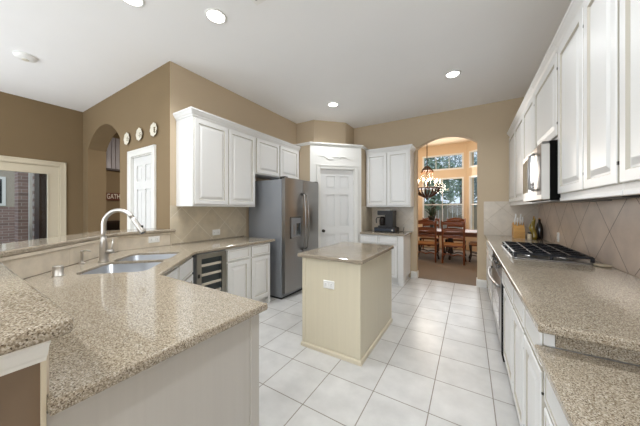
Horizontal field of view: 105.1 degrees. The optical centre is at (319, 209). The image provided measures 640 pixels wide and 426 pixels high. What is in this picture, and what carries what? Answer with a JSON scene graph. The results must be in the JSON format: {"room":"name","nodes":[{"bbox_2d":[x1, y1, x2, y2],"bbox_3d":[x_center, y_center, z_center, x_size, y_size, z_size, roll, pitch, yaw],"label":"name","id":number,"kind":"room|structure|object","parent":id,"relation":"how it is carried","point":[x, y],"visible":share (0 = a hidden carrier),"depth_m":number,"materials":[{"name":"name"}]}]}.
{"room":"kitchen","nodes":[
{"label":"kitchen","id":0,"kind":"room"},
{"bbox_2d":[0,91,82,234],"bbox_3d":[-5.872,-0.234,2.327,0.150,3.160,5.860,0,0,31],"label":"wall","id":1,"kind":"structure","parent":0,"point":[29,128],"depth_m":4.21,"materials":[{"name":"beige paint"}]},
{"bbox_2d":[0,155,65,237],"bbox_3d":[-4.834,0.259,3.925,0.098,2.175,1.080,0,0,31],"label":"door frame","id":2,"kind":"structure","parent":1,"relation":"in","point":[55,171],"depth_m":4.23,"materials":[{"name":"beige paint"}]},
{"bbox_2d":[0,245,166,425],"bbox_3d":[-1.627,0.811,1.600,0.867,1.070,2.876,0,0,-26],"label":"wall","id":3,"kind":"structure","parent":0,"point":[20,389],"depth_m":0.53,"materials":[{"name":"paint"}]},
{"bbox_2d":[0,340,50,376],"bbox_3d":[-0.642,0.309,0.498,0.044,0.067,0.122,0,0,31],"label":"trim","id":4,"kind":"structure","parent":3,"relation":"attached to","point":[14,361],"depth_m":0.52,"materials":[{"name":"white paint"}]},
{"bbox_2d":[40,360,46,425],"bbox_3d":[-0.631,0.845,0.558,0.014,1.003,0.009,0,0,31],"label":"trim","id":5,"kind":"structure","parent":3,"relation":"attached to","point":[43,365],"depth_m":0.55,"materials":[{"name":"beige paint"}]},
{"bbox_2d":[0,232,170,393],"bbox_3d":[-1.555,0.353,1.620,0.736,0.155,2.701,0,0,-26],"label":"backsplash","id":6,"kind":"structure","parent":3,"relation":"attached to","point":[25,265],"depth_m":1.85,"materials":[{"name":"beige tile"}]},
{"bbox_2d":[0,228,175,355],"bbox_3d":[-1.701,0.258,1.576,1.146,0.037,3.289,0,0,-26],"label":"bar","id":7,"kind":"object","parent":3,"relation":"on","point":[28,318],"visible":1,"depth_m":0.62,"materials":[{"name":"stone"}]},
{"bbox_2d":[148,236,159,242],"bbox_3d":[-1.914,0.346,2.830,0.009,0.072,0.118,0,0,31],"label":"outlet","id":8,"kind":"object","parent":3,"relation":"attached to","point":[153,239],"visible":1,"depth_m":2.82,"materials":[{"name":"white plastic"}]},
{"bbox_2d":[106,133,119,219],"bbox_3d":[-4.359,-0.234,6.441,0.150,3.160,2.740,0,0,31],"label":"wall","id":9,"kind":"structure","parent":0,"point":[112,177],"depth_m":5.65,"materials":[{"name":"beige paint"}]},
{"bbox_2d":[106,138,119,168],"bbox_3d":[-4.275,-1.294,6.424,0.012,0.720,2.712,0,0,31],"label":"trim","id":10,"kind":"structure","parent":9,"relation":"attached to","point":[110,153],"depth_m":5.64,"materials":[{"name":"grey"}]},
{"bbox_2d":[106,193,119,200],"bbox_3d":[-4.721,-0.294,5.674,0.029,0.170,0.395,0,0,31],"label":"wall sign","id":11,"kind":"object","parent":9,"relation":"attached to","point":[109,196],"visible":0.53,"depth_m":5.62,"materials":[{"name":"brown wood"}]},
{"bbox_2d":[83,61,169,232],"bbox_3d":[-3.121,-0.234,3.929,3.179,3.160,0.260,0,0,31],"label":"wall","id":12,"kind":"structure","parent":0,"point":[146,101],"depth_m":3.63,"materials":[{"name":"beige paint"}]},
{"bbox_2d":[124,132,129,144],"bbox_3d":[-2.807,-1.029,3.570,0.185,0.185,0.026,0,0,31],"label":"decorative plate","id":13,"kind":"object","parent":12,"relation":"attached to","point":[126,136],"visible":1,"depth_m":3.57,"materials":[{"name":"white"}]},
{"bbox_2d":[136,128,142,140],"bbox_3d":[-2.478,-1.032,3.370,0.185,0.185,0.026,0,0,31],"label":"decorative plate","id":14,"kind":"object","parent":12,"relation":"attached to","point":[139,133],"visible":1,"depth_m":3.38,"materials":[{"name":"white"}]},
{"bbox_2d":[127,144,155,229],"bbox_3d":[-2.444,0.256,3.358,0.780,2.180,0.150,0,0,31],"label":"door","id":15,"kind":"structure","parent":12,"relation":"in","point":[141,170],"depth_m":3.39,"materials":[{"name":"white paint"}]},
{"bbox_2d":[150,122,156,135],"bbox_3d":[-2.141,-1.029,3.164,0.185,0.185,0.026,0,0,31],"label":"decorative plate","id":16,"kind":"object","parent":12,"relation":"attached to","point":[153,129],"visible":1,"depth_m":3.17,"materials":[{"name":"white"}]},
{"bbox_2d":[170,61,296,236],"bbox_3d":[-0.950,-0.234,4.579,0.150,3.160,3.629,0,0,31],"label":"wall","id":17,"kind":"structure","parent":0,"point":[187,88],"depth_m":3.51,"materials":[{"name":"beige paint"}]},
{"bbox_2d":[170,205,245,244],"bbox_3d":[-1.517,0.192,3.497,0.008,0.481,1.188,0,0,31],"label":"backsplash","id":18,"kind":"structure","parent":17,"relation":"attached to","point":[191,224],"depth_m":3.37,"materials":[{"name":"tile"}]},
{"bbox_2d":[173,106,256,206],"bbox_3d":[-1.380,-0.612,3.352,0.392,1.145,1.023,0,0,31],"label":"upper cabinet","id":19,"kind":"object","parent":17,"relation":"attached to","point":[215,155],"visible":1,"depth_m":3.09,"materials":[{"name":"white paint"}]},
{"bbox_2d":[212,229,219,234],"bbox_3d":[-1.489,0.328,3.526,0.009,0.080,0.125,0,0,31],"label":"outlet","id":20,"kind":"object","parent":17,"relation":"attached to","point":[217,231],"visible":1,"depth_m":3.52,"materials":[{"name":"white plastic"}]},
{"bbox_2d":[255,131,300,179],"bbox_3d":[-0.822,-0.864,4.268,0.392,0.640,1.118,0,0,31],"label":"upper cabinet","id":21,"kind":"object","parent":17,"relation":"attached to","point":[275,158],"visible":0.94,"depth_m":4.07,"materials":[{"name":"white paint"}]},
{"bbox_2d":[0,0,571,127],"bbox_3d":[-1.937,-1.864,1.837,7.380,0.100,9.120,0,0,31],"label":"ceiling","id":22,"kind":"structure","parent":0,"point":[381,61],"depth_m":2.76,"materials":[{"name":"paint"}]},
{"bbox_2d":[12,51,37,62],"bbox_3d":[-3.482,-1.788,2.896,0.190,0.051,0.190,0,0,31],"label":"smoke detector","id":23,"kind":"object","parent":22,"relation":"attached to","point":[23,56],"visible":1,"depth_m":2.86,"materials":[{"name":"white plastic"}]},
{"bbox_2d":[122,0,144,7],"bbox_3d":[-1.619,-1.809,2.099,0.196,0.010,0.196,0,0,31],"label":"recessed light","id":24,"kind":"object","parent":22,"relation":"in","point":[135,3],"visible":1,"depth_m":2.15,"materials":[{"name":"white plastic"}]},
{"bbox_2d":[204,7,226,23],"bbox_3d":[-0.976,-1.809,2.298,0.196,0.010,0.196,0,0,31],"label":"recessed light","id":25,"kind":"object","parent":22,"relation":"in","point":[216,16],"visible":1,"depth_m":2.28,"materials":[{"name":"white plastic"}]},
{"bbox_2d":[251,0,265,4],"bbox_3d":[-0.498,-1.805,1.987,0.300,0.016,0.255,0,0,31],"label":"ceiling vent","id":26,"kind":"object","parent":22,"relation":"in","point":[257,2],"visible":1,"depth_m":2.13,"materials":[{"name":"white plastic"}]},
{"bbox_2d":[327,102,338,106],"bbox_3d":[0.224,-1.809,4.229,0.196,0.010,0.196,0,0,31],"label":"recessed light","id":27,"kind":"object","parent":22,"relation":"in","point":[330,104],"visible":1,"depth_m":4.21,"materials":[{"name":"white plastic"}]},
{"bbox_2d":[445,70,460,77],"bbox_3d":[1.780,-1.809,3.284,0.196,0.010,0.196,0,0,31],"label":"recessed light","id":28,"kind":"object","parent":22,"relation":"in","point":[454,73],"visible":1,"depth_m":3.28,"materials":[{"name":"white plastic"}]},
{"bbox_2d":[297,120,353,143],"bbox_3d":[0.132,-1.484,5.336,0.910,0.660,0.910,0,0,31],"label":"wall","id":29,"kind":"structure","parent":0,"point":[313,130],"depth_m":5.06,"materials":[{"name":"beige paint"}]},
{"bbox_2d":[294,142,369,149],"bbox_3d":[0.229,-1.224,4.966,1.898,0.050,0.709,0,0,-13],"label":"trim","id":30,"kind":"structure","parent":29,"relation":"on","point":[304,143],"depth_m":4.63,"materials":[{"name":"white paint"}]},
{"bbox_2d":[299,145,367,231],"bbox_3d":[0.206,0.073,5.063,1.320,2.545,1.300,0,0,31],"label":"wall","id":31,"kind":"structure","parent":0,"point":[304,153],"depth_m":4.65,"materials":[{"name":"beige paint"}]},
{"bbox_2d":[362,206,371,231],"bbox_3d":[0.963,0.184,5.030,0.008,0.496,0.552,0,0,31],"label":"backsplash","id":32,"kind":"structure","parent":31,"relation":"attached to","point":[366,211],"depth_m":5.00,"materials":[{"name":"tile"}]},
{"bbox_2d":[310,145,360,242],"bbox_3d":[0.303,0.073,4.693,1.018,2.545,0.070,0,0,-14],"label":"wall","id":33,"kind":"structure","parent":0,"point":[317,152],"depth_m":4.67,"materials":[{"name":"white paint"}]},
{"bbox_2d":[316,164,357,247],"bbox_3d":[0.329,0.254,4.674,0.820,2.185,0.120,0,0,-14],"label":"door","id":34,"kind":"structure","parent":33,"relation":"in","point":[337,185],"depth_m":4.68,"materials":[{"name":"white paint"}]},
{"bbox_2d":[259,247,519,425],"bbox_3d":[0.075,1.374,3.292,9.300,0.064,13.700,0,0,31],"label":"floor","id":35,"kind":"structure","parent":0,"point":[439,361],"depth_m":2.09,"materials":[{"name":"tile"}]},
{"bbox_2d":[47,314,258,425],"bbox_3d":[-0.860,0.907,1.100,0.967,0.878,0.676,0,0,31],"label":"base cabinet","id":36,"kind":"object","parent":35,"relation":"on","point":[214,381],"visible":0.41,"depth_m":0.86,"materials":[{"name":"white paint"}]},
{"bbox_2d":[164,257,192,282],"bbox_3d":[-1.553,0.907,2.005,0.727,0.878,1.842,0,0,-14],"label":"base cabinet","id":37,"kind":"object","parent":35,"relation":"on","point":[183,272],"visible":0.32,"depth_m":2.24,"materials":[{"name":"white paint"}]},
{"bbox_2d":[24,236,274,415],"bbox_3d":[-1.226,0.450,2.199,1.585,0.036,3.465,0,0,-10],"label":"countertop","id":38,"kind":"structure","parent":37,"relation":"on","point":[126,324],"depth_m":1.01,"materials":[{"name":"stone"}]},
{"bbox_2d":[51,265,64,276],"bbox_3d":[-1.706,0.399,1.597,0.060,0.067,0.060,0,0,31],"label":"air gap","id":39,"kind":"object","parent":38,"relation":"on","point":[57,270],"visible":1,"depth_m":1.58,"materials":[{"name":"silver metal"}]},
{"bbox_2d":[78,250,90,263],"bbox_3d":[-1.885,0.377,1.968,0.089,0.110,0.039,0,0,-2],"label":"soap dispenser","id":40,"kind":"object","parent":38,"relation":"on","point":[81,251],"visible":1,"depth_m":1.96,"materials":[{"name":"silver metal"}]},
{"bbox_2d":[98,208,145,262],"bbox_3d":[-1.646,0.211,2.045,0.361,0.442,0.071,0,0,-6],"label":"faucet","id":41,"kind":"object","parent":38,"relation":"on","point":[104,251],"visible":1,"depth_m":2.02,"materials":[{"name":"silver metal"}]},
{"bbox_2d":[80,254,175,274],"bbox_3d":[-1.525,0.546,2.053,0.424,0.199,0.797,0,0,-14],"label":"sink","id":42,"kind":"object","parent":38,"relation":"in","point":[133,267],"visible":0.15,"depth_m":2.04,"materials":[{"name":"silver metal"}]},
{"bbox_2d":[172,236,241,244],"bbox_3d":[-1.517,0.426,3.475,0.013,0.012,1.115,0,0,31],"label":"strip","id":43,"kind":"object","parent":38,"relation":"on","point":[235,236],"visible":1,"depth_m":3.37,"materials":[{"name":"stone"}]},
{"bbox_2d":[192,249,225,291],"bbox_3d":[-1.460,0.909,2.887,0.640,0.874,0.380,0,0,31],"label":"wine cooler","id":44,"kind":"object","parent":35,"relation":"on","point":[209,268],"visible":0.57,"depth_m":2.73,"materials":[{"name":"grey"}]},
{"bbox_2d":[202,261,220,266],"bbox_3d":[-1.210,0.606,2.732,0.015,0.026,0.249,0,0,31],"label":"shelf","id":45,"kind":"object","parent":44,"relation":"attached to","point":[207,263],"depth_m":2.73,"materials":[{"name":"beige wood"}]},
{"bbox_2d":[202,270,220,276],"bbox_3d":[-1.210,0.709,2.732,0.015,0.026,0.249,0,0,31],"label":"shelf","id":46,"kind":"object","parent":44,"relation":"attached to","point":[208,273],"depth_m":2.72,"materials":[{"name":"beige wood"}]},
{"bbox_2d":[202,279,220,285],"bbox_3d":[-1.210,0.812,2.732,0.015,0.026,0.249,0,0,31],"label":"shelf","id":47,"kind":"object","parent":44,"relation":"attached to","point":[209,282],"depth_m":2.73,"materials":[{"name":"beige wood"}]},
{"bbox_2d":[225,242,269,302],"bbox_3d":[-1.187,0.907,3.394,0.659,0.878,0.760,0,0,31],"label":"base cabinet","id":48,"kind":"object","parent":35,"relation":"on","point":[247,267],"visible":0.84,"depth_m":3.22,"materials":[{"name":"white paint"}]},
{"bbox_2d":[249,176,317,298],"bbox_3d":[-0.553,0.426,4.184,0.860,1.840,0.940,0,0,31],"label":"refrigerator","id":49,"kind":"object","parent":35,"relation":"on","point":[285,211],"visible":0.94,"depth_m":3.79,"materials":[{"name":"grey metal"}]},
{"bbox_2d":[298,242,393,366],"bbox_3d":[0.333,0.889,2.686,0.680,0.914,1.030,0,0,31],"label":"kitchen island","id":50,"kind":"object","parent":35,"relation":"on","point":[346,322],"visible":1,"depth_m":2.31,"materials":[{"name":"beige paint"}]},
{"bbox_2d":[323,280,333,289],"bbox_3d":[0.081,0.698,2.274,0.115,0.074,0.009,0,0,31],"label":"outlet","id":51,"kind":"object","parent":50,"relation":"attached to","point":[326,284],"visible":1,"depth_m":2.27,"materials":[{"name":"white plastic"}]},
{"bbox_2d":[298,242,393,264],"bbox_3d":[0.333,0.450,2.686,0.680,0.036,1.030,0,0,31],"label":"island countertop","id":52,"kind":"structure","parent":50,"relation":"on","point":[346,252],"depth_m":2.46,"materials":[{"name":"stone"}]},
{"bbox_2d":[361,234,409,285],"bbox_3d":[1.282,0.907,4.765,0.802,0.878,0.649,0,0,31],"label":"base cabinet","id":53,"kind":"object","parent":35,"relation":"on","point":[401,250],"visible":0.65,"depth_m":4.40,"materials":[{"name":"white paint"}]},
{"bbox_2d":[360,230,411,235],"bbox_3d":[1.289,0.450,4.761,0.826,0.036,0.671,0,0,31],"label":"countertop","id":54,"kind":"structure","parent":53,"relation":"on","point":[371,232],"depth_m":4.57,"materials":[{"name":"stone"}]},
{"bbox_2d":[376,210,395,227],"bbox_3d":[1.287,0.173,4.825,0.362,0.345,0.280,0,0,31],"label":"coffee maker","id":55,"kind":"object","parent":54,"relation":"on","point":[389,221],"visible":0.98,"depth_m":4.69,"materials":[{"name":"black"}]},
{"bbox_2d":[374,227,398,232],"bbox_3d":[1.300,0.390,4.793,0.400,0.085,0.362,0,0,31],"label":"pod drawer","id":56,"kind":"object","parent":54,"relation":"on","point":[376,229],"visible":0.96,"depth_m":4.67,"materials":[{"name":"black plastic"}]},
{"bbox_2d":[418,220,439,262],"bbox_3d":[2.843,0.802,6.517,0.575,1.091,0.576,0,0,31],"label":"dining chair","id":57,"kind":"object","parent":35,"relation":"on","point":[435,243],"visible":0.84,"depth_m":6.31,"materials":[{"name":"brown wood"}]},
{"bbox_2d":[419,218,439,253],"bbox_3d":[3.521,0.802,7.850,0.575,1.091,0.576,0,0,31],"label":"dining chair","id":58,"kind":"object","parent":35,"relation":"on","point":[438,220],"visible":0.34,"depth_m":7.90,"materials":[{"name":"brown wood"}]},
{"bbox_2d":[418,228,476,259],"bbox_3d":[3.245,0.962,7.099,2.650,0.762,1.060,0,0,31],"label":"dining table","id":59,"kind":"object","parent":35,"relation":"on","point":[468,233],"visible":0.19,"depth_m":6.58,"materials":[{"name":"brown wood"}]},
{"bbox_2d":[425,207,435,227],"bbox_3d":[3.206,0.245,7.091,0.295,0.671,0.342,0,0,31],"label":"potted plant","id":60,"kind":"object","parent":59,"relation":"on","point":[431,212],"visible":0.85,"depth_m":7.05,"materials":[{"name":"green plant"}]},
{"bbox_2d":[441,220,466,264],"bbox_3d":[3.383,0.802,6.211,0.575,1.091,0.576,0,0,31],"label":"dining chair","id":61,"kind":"object","parent":35,"relation":"on","point":[449,222],"visible":1,"depth_m":6.04,"materials":[{"name":"brown wood"}]},
{"bbox_2d":[445,218,465,255],"bbox_3d":[4.136,0.802,7.476,0.575,1.091,0.576,0,0,31],"label":"dining chair","id":62,"kind":"object","parent":35,"relation":"on","point":[457,219],"visible":0.33,"depth_m":7.59,"materials":[{"name":"brown wood"}]},
{"bbox_2d":[468,241,476,261],"bbox_3d":[4.183,0.802,6.351,0.576,1.091,0.575,0,0,31],"label":"dining chair","id":63,"kind":"object","parent":35,"relation":"on","point":[471,243],"visible":0.31,"depth_m":6.25,"materials":[{"name":"brown wood"}]},
{"bbox_2d":[486,240,492,303],"bbox_3d":[2.786,0.907,3.452,0.677,0.878,1.335,0,0,31],"label":"base cabinet","id":64,"kind":"object","parent":35,"relation":"on","point":[489,251],"visible":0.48,"depth_m":3.50,"materials":[{"name":"white paint"}]},
{"bbox_2d":[485,235,639,351],"bbox_3d":[2.127,0.450,2.390,0.699,0.036,3.846,0,0,31],"label":"countertop","id":65,"kind":"structure","parent":64,"relation":"on","point":[583,302],"depth_m":1.20,"materials":[{"name":"stone"}]},
{"bbox_2d":[512,222,524,238],"bbox_3d":[3.044,0.315,3.764,0.136,0.235,0.203,0,0,31],"label":"knife block","id":66,"kind":"object","parent":65,"relation":"on","point":[518,231],"visible":0.97,"depth_m":3.70,"materials":[{"name":"brown wood"}]},
{"bbox_2d":[527,232,531,239],"bbox_3d":[3.001,0.378,3.511,0.048,0.109,0.047,0,0,31],"label":"spice jar","id":67,"kind":"object","parent":65,"relation":"on","point":[529,235],"visible":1,"depth_m":3.49,"materials":[{"name":"beige ceramic"}]},
{"bbox_2d":[529,216,536,239],"bbox_3d":[3.075,0.269,3.536,0.095,0.344,0.076,0,0,31],"label":"oil bottle","id":68,"kind":"object","parent":65,"relation":"on","point":[532,228],"visible":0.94,"depth_m":3.52,"materials":[{"name":"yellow glass"}]},
{"bbox_2d":[536,218,542,238],"bbox_3d":[3.202,0.280,3.576,0.084,0.305,0.083,0,0,31],"label":"bottle","id":69,"kind":"object","parent":65,"relation":"on","point":[539,227],"visible":0.89,"depth_m":3.55,"materials":[{"name":"black"}]},
{"bbox_2d":[502,241,595,264],"bbox_3d":[2.155,0.403,2.411,0.520,0.058,0.890,0,0,31],"label":"cooktop","id":70,"kind":"object","parent":65,"relation":"in","point":[518,250],"visible":0.99,"depth_m":2.19,"materials":[{"name":"metal"}]},
{"bbox_2d":[593,264,612,266],"bbox_3d":[2.142,0.426,1.857,0.100,0.012,0.100,0,0,31],"label":"spoon rest","id":71,"kind":"object","parent":65,"relation":"on","point":[599,265],"visible":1,"depth_m":1.86,"materials":[{"name":"beige ceramic"}]},
{"bbox_2d":[487,252,504,361],"bbox_3d":[2.086,0.908,2.415,0.712,0.876,1.155,0,0,31],"label":"oven","id":72,"kind":"object","parent":35,"relation":"on","point":[497,278],"visible":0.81,"depth_m":2.35,"materials":[{"name":"silver"}]},
{"bbox_2d":[504,272,514,392],"bbox_3d":[1.696,0.907,1.665,0.677,0.878,0.520,0,0,31],"label":"base cabinet","id":73,"kind":"object","parent":35,"relation":"on","point":[508,288],"visible":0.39,"depth_m":1.79,"materials":[{"name":"white paint"}]},
{"bbox_2d":[544,372,568,425],"bbox_3d":[0.835,0.958,0.249,0.673,0.776,1.295,0,0,31],"label":"base cabinet","id":74,"kind":"object","parent":35,"relation":"on","point":[554,415],"visible":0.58,"depth_m":0.87,"materials":[{"name":"white paint"}]},
{"bbox_2d":[534,344,639,425],"bbox_3d":[0.817,0.552,0.242,0.699,0.036,1.303,0,0,31],"label":"countertop","id":75,"kind":"structure","parent":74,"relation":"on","point":[589,390],"depth_m":0.74,"materials":[{"name":"stone"}]},
{"bbox_2d":[513,288,639,425],"bbox_3d":[1.365,0.907,1.121,0.677,0.878,0.744,0,0,31],"label":"base cabinet","id":76,"kind":"object","parent":35,"relation":"on","point":[528,372],"visible":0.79,"depth_m":1.23,"materials":[{"name":"white paint"}]},
{"bbox_2d":[544,333,554,346],"bbox_3d":[0.901,0.501,0.964,0.031,0.064,0.015,0,0,31],"label":"trim","id":77,"kind":"structure","parent":76,"relation":"attached to","point":[549,340],"depth_m":0.96,"materials":[{"name":"white paint"}]},
{"bbox_2d":[555,335,639,364],"bbox_3d":[1.187,0.501,0.789,0.636,0.064,0.014,0,0,31],"label":"slab","id":78,"kind":"object","parent":76,"relation":"attached to","point":[623,355],"visible":0.6,"depth_m":0.89,"materials":[{"name":"stone"}]},
{"bbox_2d":[354,97,526,287],"bbox_3d":[1.770,-0.444,4.958,4.300,3.580,0.150,0,0,31],"label":"wall","id":79,"kind":"structure","parent":0,"point":[488,125],"depth_m":4.28,"materials":[{"name":"beige paint"}]},
{"bbox_2d":[365,144,415,206],"bbox_3d":[1.398,-0.623,4.867,0.895,1.147,0.392,0,0,31],"label":"upper cabinet","id":80,"kind":"object","parent":79,"relation":"attached to","point":[389,170],"visible":1,"depth_m":4.71,"materials":[{"name":"white paint"}]},
{"bbox_2d":[372,207,413,230],"bbox_3d":[1.475,0.184,5.046,0.865,0.496,0.008,0,0,31],"label":"backsplash","id":81,"kind":"structure","parent":79,"relation":"attached to","point":[404,215],"depth_m":4.94,"materials":[{"name":"tile"}]},
{"bbox_2d":[411,270,418,277],"bbox_3d":[1.890,1.281,4.877,0.119,0.130,0.164,0,0,31],"label":"baseboard","id":82,"kind":"structure","parent":79,"relation":"attached to","point":[414,274],"depth_m":4.81,"materials":[{"name":"white paint"}]},
{"bbox_2d":[476,278,486,287],"bbox_3d":[2.833,1.281,4.302,0.151,0.130,0.164,0,0,31],"label":"baseboard","id":83,"kind":"structure","parent":79,"relation":"attached to","point":[479,283],"depth_m":4.23,"materials":[{"name":"white paint"}]},
{"bbox_2d":[484,201,537,235],"bbox_3d":[3.127,0.148,4.039,0.710,0.568,0.008,0,0,31],"label":"backsplash","id":84,"kind":"structure","parent":79,"relation":"attached to","point":[499,216],"depth_m":4.07,"materials":[{"name":"tile"}]},
{"bbox_2d":[418,142,466,249],"bbox_3d":[3.947,-0.454,8.808,2.270,3.600,0.150,0,0,31],"label":"wall","id":85,"kind":"structure","parent":0,"point":[459,147],"depth_m":8.53,"materials":[{"name":"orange paint"}]},
{"bbox_2d":[422,177,463,228],"bbox_3d":[4.269,-0.169,8.548,1.290,1.850,0.078,0,0,31],"label":"window","id":86,"kind":"structure","parent":85,"relation":"in","point":[462,178],"depth_m":8.53,"materials":[{"name":"white paint"}]},
{"bbox_2d":[422,152,463,171],"bbox_3d":[4.269,-1.634,8.548,1.290,0.540,0.078,0,0,31],"label":"window","id":87,"kind":"structure","parent":85,"relation":"in","point":[462,154],"depth_m":8.45,"materials":[{"name":"white paint"}]},
{"bbox_2d":[422,137,470,147],"bbox_3d":[3.366,-2.284,6.673,7.200,0.100,4.500,0,0,31],"label":"ceiling","id":88,"kind":"structure","parent":0,"point":[449,140],"depth_m":8.05,"materials":[{"name":"beige paint"}]},
{"bbox_2d":[418,166,440,199],"bbox_3d":[3.129,-1.254,7.169,0.710,1.960,0.710,0,0,43],"label":"chandelier","id":89,"kind":"object","parent":88,"relation":"hanging from","point":[426,170],"visible":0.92,"depth_m":7.04,"materials":[{"name":"brown metal"}]},
{"bbox_2d":[418,187,439,199],"bbox_3d":[3.129,-0.454,7.169,0.710,0.360,0.710,0,0,31],"label":"basket","id":90,"kind":"object","parent":89,"relation":"on","point":[426,196],"depth_m":7.01,"materials":[{"name":"brown metal"}]},
{"bbox_2d":[467,141,476,251],"bbox_3d":[5.180,-0.454,7.222,0.150,3.600,1.952,0,0,-14],"label":"wall","id":91,"kind":"structure","parent":0,"point":[471,145],"depth_m":8.05,"materials":[{"name":"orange paint"}]},
{"bbox_2d":[469,175,476,229],"bbox_3d":[5.029,-0.169,7.614,0.078,1.850,0.900,0,0,-14],"label":"window","id":92,"kind":"structure","parent":91,"relation":"in","point":[470,177],"depth_m":8.01,"materials":[{"name":"white paint"}]},
{"bbox_2d":[469,149,476,167],"bbox_3d":[5.029,-1.634,7.614,0.078,0.540,0.900,0,0,-14],"label":"window","id":93,"kind":"structure","parent":91,"relation":"in","point":[472,151],"depth_m":8.00,"materials":[{"name":"white paint"}]},
{"bbox_3d":[1.178,-0.234,0.002,0.150,3.160,9.230,0,0,31],"label":"wall","id":94,"kind":"structure","parent":0,"visible":0},
{"bbox_2d":[507,85,545,205],"bbox_3d":[2.777,-0.663,3.163,0.392,1.202,1.843,0,0,31],"label":"upper cabinet","id":95,"kind":"object","parent":94,"relation":"attached to","point":[520,132],"visible":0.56,"depth_m":3.11,"materials":[{"name":"white paint"}]},
{"bbox_2d":[531,40,558,148],"bbox_3d":[2.099,-0.894,2.050,0.392,0.740,0.755,0,0,31],"label":"upper cabinet","id":96,"kind":"object","parent":94,"relation":"attached to","point":[545,81],"visible":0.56,"depth_m":2.04,"materials":[{"name":"white paint"}]},
{"bbox_2d":[523,140,628,202],"bbox_3d":[2.047,-0.291,2.081,0.513,0.458,0.745,0,0,31],"label":"microwave","id":97,"kind":"object","parent":96,"relation":"attached to","point":[540,166],"visible":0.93,"depth_m":1.87,"materials":[{"name":"silver"}]},
{"bbox_2d":[538,198,639,277],"bbox_3d":[2.446,0.144,2.233,0.008,0.576,3.800,0,0,31],"label":"backsplash","id":98,"kind":"structure","parent":94,"relation":"attached to","point":[608,232],"depth_m":2.02,"materials":[{"name":"beige tile"}]},
{"bbox_2d":[553,0,627,200],"bbox_3d":[1.675,-0.663,1.354,0.392,1.202,0.865,0,0,31],"label":"upper cabinet","id":99,"kind":"object","parent":94,"relation":"attached to","point":[587,38],"visible":0.85,"depth_m":1.34,"materials":[{"name":"white paint"}]},
{"bbox_2d":[573,194,639,200],"bbox_3d":[1.681,-0.071,1.446,0.100,0.024,0.660,0,0,31],"label":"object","id":100,"kind":"object","parent":99,"relation":"attached to","point":[628,196],"visible":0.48,"depth_m":1.31,"materials":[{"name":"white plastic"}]},
{"bbox_2d":[620,0,639,194],"bbox_3d":[1.210,-0.663,0.592,0.392,1.202,0.910,0,0,31],"label":"upper cabinet","id":101,"kind":"object","parent":94,"relation":"attached to","point":[629,9],"visible":1,"depth_m":1.01,"materials":[{"name":"white paint"}]},
{"bbox_3d":[-3.283,1.376,5.632,4.930,0.061,3.000,0,0,31],"label":"floor","id":102,"kind":"structure","parent":0,"visible":0},
{"bbox_2d":[106,220,119,230],"bbox_3d":[-4.433,0.796,5.835,0.345,1.100,1.250,0,0,31],"label":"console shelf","id":103,"kind":"object","parent":102,"relation":"on","point":[111,224],"visible":0.02,"depth_m":5.59,"materials":[{"name":"brown wood"}]},
{"label":"outside","id":104,"kind":"structure","parent":0,"visible":0},
{"bbox_3d":[6.247,1.466,10.246,60.000,0.080,56.000,0,0,31],"label":"ground","id":105,"kind":"structure","parent":104,"visible":0},
{"bbox_2d":[0,207,14,243],"bbox_3d":[-9.477,0.676,5.778,0.200,1.500,10.000,0,0,31],"label":"wall","id":106,"kind":"structure","parent":105,"relation":"on","point":[7,214],"depth_m":6.83,"materials":[{"name":"brick"}]},
{"bbox_2d":[0,170,14,206],"bbox_3d":[-14.165,-1.714,9.807,2.000,6.280,10.600,0,0,31],"label":"house","id":107,"kind":"structure","parent":105,"relation":"on","point":[7,178],"depth_m":10.25,"materials":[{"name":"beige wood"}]},
{"bbox_2d":[424,157,461,227],"bbox_3d":[5.957,-0.693,13.021,3.035,4.262,3.056,0,0,31],"label":"tree","id":108,"kind":"object","parent":105,"relation":"on","point":[434,199],"visible":0.4,"depth_m":12.49,"materials":[{"name":"green plant"}]},
{"bbox_2d":[424,203,476,229],"bbox_3d":[9.784,0.511,15.749,12.310,1.830,0.080,0,0,31],"label":"fence","id":109,"kind":"object","parent":105,"relation":"on","point":[457,209],"visible":0.06,"depth_m":16.36,"materials":[{"name":"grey wood"}]},
{"bbox_2d":[434,154,476,202],"bbox_3d":[10.739,-2.038,18.708,4.347,6.943,4.456,0,0,31],"label":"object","id":110,"kind":"object","parent":105,"relation":"on","point":[454,156],"visible":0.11,"depth_m":18.54,"materials":[{"name":"green plant"}]},
{"bbox_2d":[457,154,476,206],"bbox_3d":[9.385,-0.907,13.596,2.994,4.689,3.008,0,0,-30],"label":"tree","id":111,"kind":"object","parent":105,"relation":"on","point":[475,163],"visible":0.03,"depth_m":13.82,"materials":[{"name":"green plant"}]},
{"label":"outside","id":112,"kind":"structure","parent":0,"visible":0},
{"bbox_3d":[-7.733,1.396,4.422,5.190,0.060,7.500,0,0,31],"label":"floor","id":113,"kind":"structure","parent":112,"visible":0},
{"bbox_2d":[15,172,27,241],"bbox_3d":[-6.860,0.081,5.652,0.460,2.570,0.230,0,0,31],"label":"patio column","id":114,"kind":"structure","parent":113,"relation":"on","point":[21,178],"depth_m":5.54,"materials":[{"name":"brick"}]},
{"bbox_2d":[28,173,31,239],"bbox_3d":[-6.117,0.081,5.182,0.120,2.570,0.100,0,0,31],"label":"porch post","id":115,"kind":"object","parent":113,"relation":"on","point":[29,174],"visible":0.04,"depth_m":5.16,"materials":[{"name":"white paint"}]},
{"bbox_2d":[32,173,34,239],"bbox_3d":[-5.781,0.081,4.974,0.150,2.570,0.049,0,0,31],"label":"brick pier","id":116,"kind":"structure","parent":113,"relation":"on","point":[33,174],"depth_m":4.95,"materials":[{"name":"brick"}]},
{"bbox_2d":[35,173,46,238],"bbox_3d":[-5.397,0.081,4.930,0.350,2.570,0.400,0,0,31],"label":"screen","id":117,"kind":"object","parent":113,"relation":"on","point":[40,179],"visible":0.04,"depth_m":4.73,"materials":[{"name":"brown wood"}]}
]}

